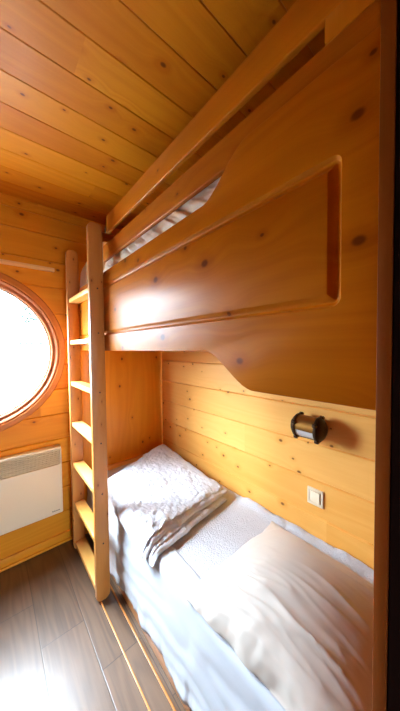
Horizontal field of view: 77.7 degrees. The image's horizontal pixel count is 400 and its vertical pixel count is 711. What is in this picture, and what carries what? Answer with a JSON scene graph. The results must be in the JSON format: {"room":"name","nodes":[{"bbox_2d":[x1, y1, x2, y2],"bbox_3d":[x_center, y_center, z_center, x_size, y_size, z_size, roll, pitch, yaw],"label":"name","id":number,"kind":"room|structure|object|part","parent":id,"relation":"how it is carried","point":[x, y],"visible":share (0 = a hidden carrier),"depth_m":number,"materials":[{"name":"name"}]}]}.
{"room":"bunk bedroom","nodes":[
{"label":"bunk bedroom","id":0,"kind":"room"},
{"bbox_2d":[0,193,120,559],"bbox_3d":[-1.795,0.191,1.010,3.825,2.330,0.009,-2,2,-40],"label":"wall","id":1,"kind":"structure","parent":0,"point":[30,232],"depth_m":1.65,"materials":[{"name":"brown wood"}]},
{"bbox_2d":[0,259,54,271],"bbox_3d":[-1.350,-0.558,1.355,0.972,0.024,0.022,-2,2,-40],"label":"trim","id":2,"kind":"structure","parent":1,"relation":"attached to","point":[2,261],"depth_m":1.56,"materials":[{"name":"brown wood"}]},
{"bbox_2d":[0,444,62,535],"bbox_3d":[-1.252,0.836,1.424,0.810,0.438,0.087,-2,2,-40],"label":"wall heater","id":3,"kind":"object","parent":1,"relation":"attached to","point":[31,491],"visible":1,"depth_m":1.54,"materials":[{"name":"beige metal"}]},
{"bbox_2d":[0,449,59,478],"bbox_3d":[-1.234,0.678,1.396,0.788,0.096,0.020,-2,2,-40],"label":"grille","id":4,"kind":"object","parent":3,"relation":"attached to","point":[18,466],"depth_m":1.54,"materials":[{"name":"beige metal"}]},
{"bbox_2d":[0,272,65,431],"bbox_3d":[-1.335,-0.019,1.421,1.000,1.000,0.096,-2,2,-40],"label":"window","id":5,"kind":"structure","parent":1,"relation":"in","point":[9,285],"depth_m":1.62,"materials":[{"name":"brown wood"}]},
{"bbox_2d":[0,528,72,572],"bbox_3d":[-2.026,1.312,0.818,3.100,0.066,0.030,-2,2,-40],"label":"baseboard","id":6,"kind":"structure","parent":1,"relation":"attached to","point":[30,552],"depth_m":1.62,"materials":[{"name":"brown wood"}]},
{"bbox_2d":[0,533,185,710],"bbox_3d":[-0.314,1.391,-0.678,3.865,0.030,4.625,-2,2,-40],"label":"floor","id":7,"kind":"structure","parent":0,"point":[60,650],"depth_m":1.12,"materials":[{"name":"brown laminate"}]},
{"bbox_2d":[72,539,150,710],"bbox_3d":[-0.319,1.316,1.076,0.007,0.007,1.796,-2,2,-40],"label":"trim","id":8,"kind":"structure","parent":7,"relation":"on","point":[108,618],"depth_m":1.08,"materials":[{"name":"brown wood"}]},
{"bbox_2d":[85,536,175,710],"bbox_3d":[-0.261,1.314,1.117,0.008,0.007,1.784,-2,2,-40],"label":"trim","id":9,"kind":"structure","parent":7,"relation":"on","point":[119,603],"depth_m":1.10,"materials":[{"name":"brown wood"}]},
{"bbox_2d":[78,0,380,710],"bbox_3d":[-0.029,0.282,1.308,0.694,2.052,1.808,-2,2,-40],"label":"bunk bed","id":10,"kind":"object","parent":7,"relation":"on","point":[274,277],"visible":0.7,"depth_m":0.55,"materials":[{"name":"brown wood"}]},
{"bbox_2d":[65,222,109,601],"bbox_3d":[-0.684,0.312,1.486,0.072,1.994,0.492,-2,2,-40],"label":"ladder","id":11,"kind":"object","parent":10,"relation":"attached to","point":[97,565],"visible":1,"depth_m":1.33,"materials":[{"name":"brown wood"}]},
{"bbox_3d":[-0.230,1.241,1.142,0.021,0.150,1.784,-2,2,-40],"label":"board","id":12,"kind":"part","parent":10,"relation":"part of","materials":[{"name":"brown wood"}]},
{"bbox_3d":[-0.097,-0.684,0.862,0.017,0.090,1.218,-2,2,-40],"label":"guard rail","id":13,"kind":"part","parent":10,"relation":"part of","materials":[{"name":"brown wood"}]},
{"bbox_3d":[-0.281,-0.225,1.065,0.025,0.597,1.784,-2,2,-40],"label":"panel","id":14,"kind":"part","parent":10,"relation":"part of","materials":[{"name":"brown wood"}]},
{"bbox_2d":[108,461,373,583],"bbox_3d":[0.016,0.993,1.330,0.634,0.296,1.752,-2,2,-40],"label":"mattress","id":15,"kind":"object","parent":10,"relation":"on","point":[239,519],"visible":0.15,"depth_m":1.19,"materials":[{"name":"white fabric"}]},
{"bbox_2d":[108,444,226,566],"bbox_3d":[-0.269,0.812,1.596,0.663,0.121,0.953,-2,2,-40],"label":"quilt","id":16,"kind":"object","parent":15,"relation":"on","point":[159,497],"visible":0.96,"depth_m":1.38,"materials":[{"name":"white fabric"}]},
{"bbox_2d":[87,487,285,710],"bbox_3d":[-0.200,1.080,1.146,0.121,0.432,1.750,-2,2,-40],"label":"sheet","id":17,"kind":"object","parent":15,"relation":"on","point":[206,672],"visible":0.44,"depth_m":0.93,"materials":[{"name":"white fabric"}]},
{"bbox_2d":[179,521,373,710],"bbox_3d":[0.334,0.791,0.853,0.582,0.148,0.594,-2,2,-40],"label":"pillow","id":18,"kind":"object","parent":15,"relation":"on","point":[300,620],"visible":0.92,"depth_m":0.73,"materials":[{"name":"beige fabric"}]},
{"bbox_3d":[-0.115,-0.548,0.889,0.017,0.085,1.278,-2,2,-40],"label":"guard rail","id":19,"kind":"part","parent":10,"relation":"part of","materials":[{"name":"brown wood"}]},
{"bbox_3d":[0.269,-0.605,0.435,0.017,0.048,0.091,-2,2,-40],"label":"rail post","id":20,"kind":"part","parent":10,"relation":"part of","materials":[{"name":"brown wood"}]},
{"bbox_3d":[-0.004,-0.249,1.301,0.630,0.362,1.774,-2,2,-40],"label":"mattress","id":21,"kind":"object","parent":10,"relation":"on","visible":0},
{"bbox_2d":[80,242,106,287],"bbox_3d":[-0.489,-0.576,1.789,0.613,0.255,0.382,-2,2,-40],"label":"pillow","id":22,"kind":"object","parent":21,"relation":"on","point":[83,278],"visible":0.03,"depth_m":1.66,"materials":[{"name":"white fabric"}]},
{"bbox_2d":[103,177,220,271],"bbox_3d":[0.026,-0.507,1.173,0.592,0.153,1.170,-2,2,-40],"label":"duvet","id":23,"kind":"object","parent":21,"relation":"on","point":[201,198],"visible":0.21,"depth_m":0.90,"materials":[{"name":"white fabric"}]},
{"bbox_2d":[0,0,324,229],"bbox_3d":[-0.331,-0.914,-0.760,3.865,0.004,4.605,-2,2,-40],"label":"ceiling","id":24,"kind":"structure","parent":0,"point":[93,92],"depth_m":0.88,"materials":[{"name":"brown wood"}]},
{"bbox_2d":[162,351,375,569],"bbox_3d":[1.111,0.177,0.507,0.009,2.330,4.585,-2,2,-40],"label":"wall","id":25,"kind":"structure","parent":0,"point":[241,438],"depth_m":1.35,"materials":[{"name":"brown wood"}]},
{"bbox_2d":[290,412,327,444],"bbox_3d":[0.498,0.327,1.133,0.121,0.114,0.148,-2,2,-40],"label":"wall lamp","id":26,"kind":"object","parent":25,"relation":"attached to","point":[309,427],"visible":1,"depth_m":1.09,"materials":[{"name":"gold metal"}]},
{"bbox_2d":[307,486,323,508],"bbox_3d":[0.546,0.672,1.177,0.012,0.080,0.075,-2,2,-40],"label":"light switch","id":27,"kind":"object","parent":25,"relation":"attached to","point":[315,497],"visible":1,"depth_m":1.17,"materials":[{"name":"beige plastic"}]},
{"bbox_2d":[372,0,396,710],"bbox_3d":[0.539,0.181,0.589,0.756,2.290,0.017,-2,2,-40],"label":"trim","id":28,"kind":"structure","parent":25,"relation":"attached to","point":[388,47],"depth_m":0.34,"materials":[{"name":"brown wood"}]},
{"bbox_2d":[387,0,399,710],"bbox_3d":[0.580,0.182,0.542,0.756,2.290,0.106,-2,2,-40],"label":"trim","id":29,"kind":"structure","parent":25,"relation":"attached to","point":[393,676],"depth_m":0.33,"materials":[{"name":"black wood"}]},
{"label":"outside","id":30,"kind":"structure","parent":0,"visible":0},
{"bbox_2d":[0,353,48,413],"bbox_3d":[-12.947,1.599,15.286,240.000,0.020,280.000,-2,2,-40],"label":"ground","id":31,"kind":"structure","parent":30,"point":[11,395],"depth_m":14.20,"materials":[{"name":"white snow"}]},
{"bbox_2d":[20,306,37,339],"bbox_3d":[-10.792,-0.776,15.739,0.923,4.655,0.862,-2,2,-40],"label":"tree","id":32,"kind":"object","parent":31,"relation":"on","point":[27,321],"visible":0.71,"depth_m":15.65,"materials":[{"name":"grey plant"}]},
{"bbox_3d":[-10.810,-2.549,15.682,0.923,1.108,0.862,-2,2,-40],"label":"crown","id":33,"kind":"part","parent":32,"relation":"part of","materials":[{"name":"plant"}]}
]}

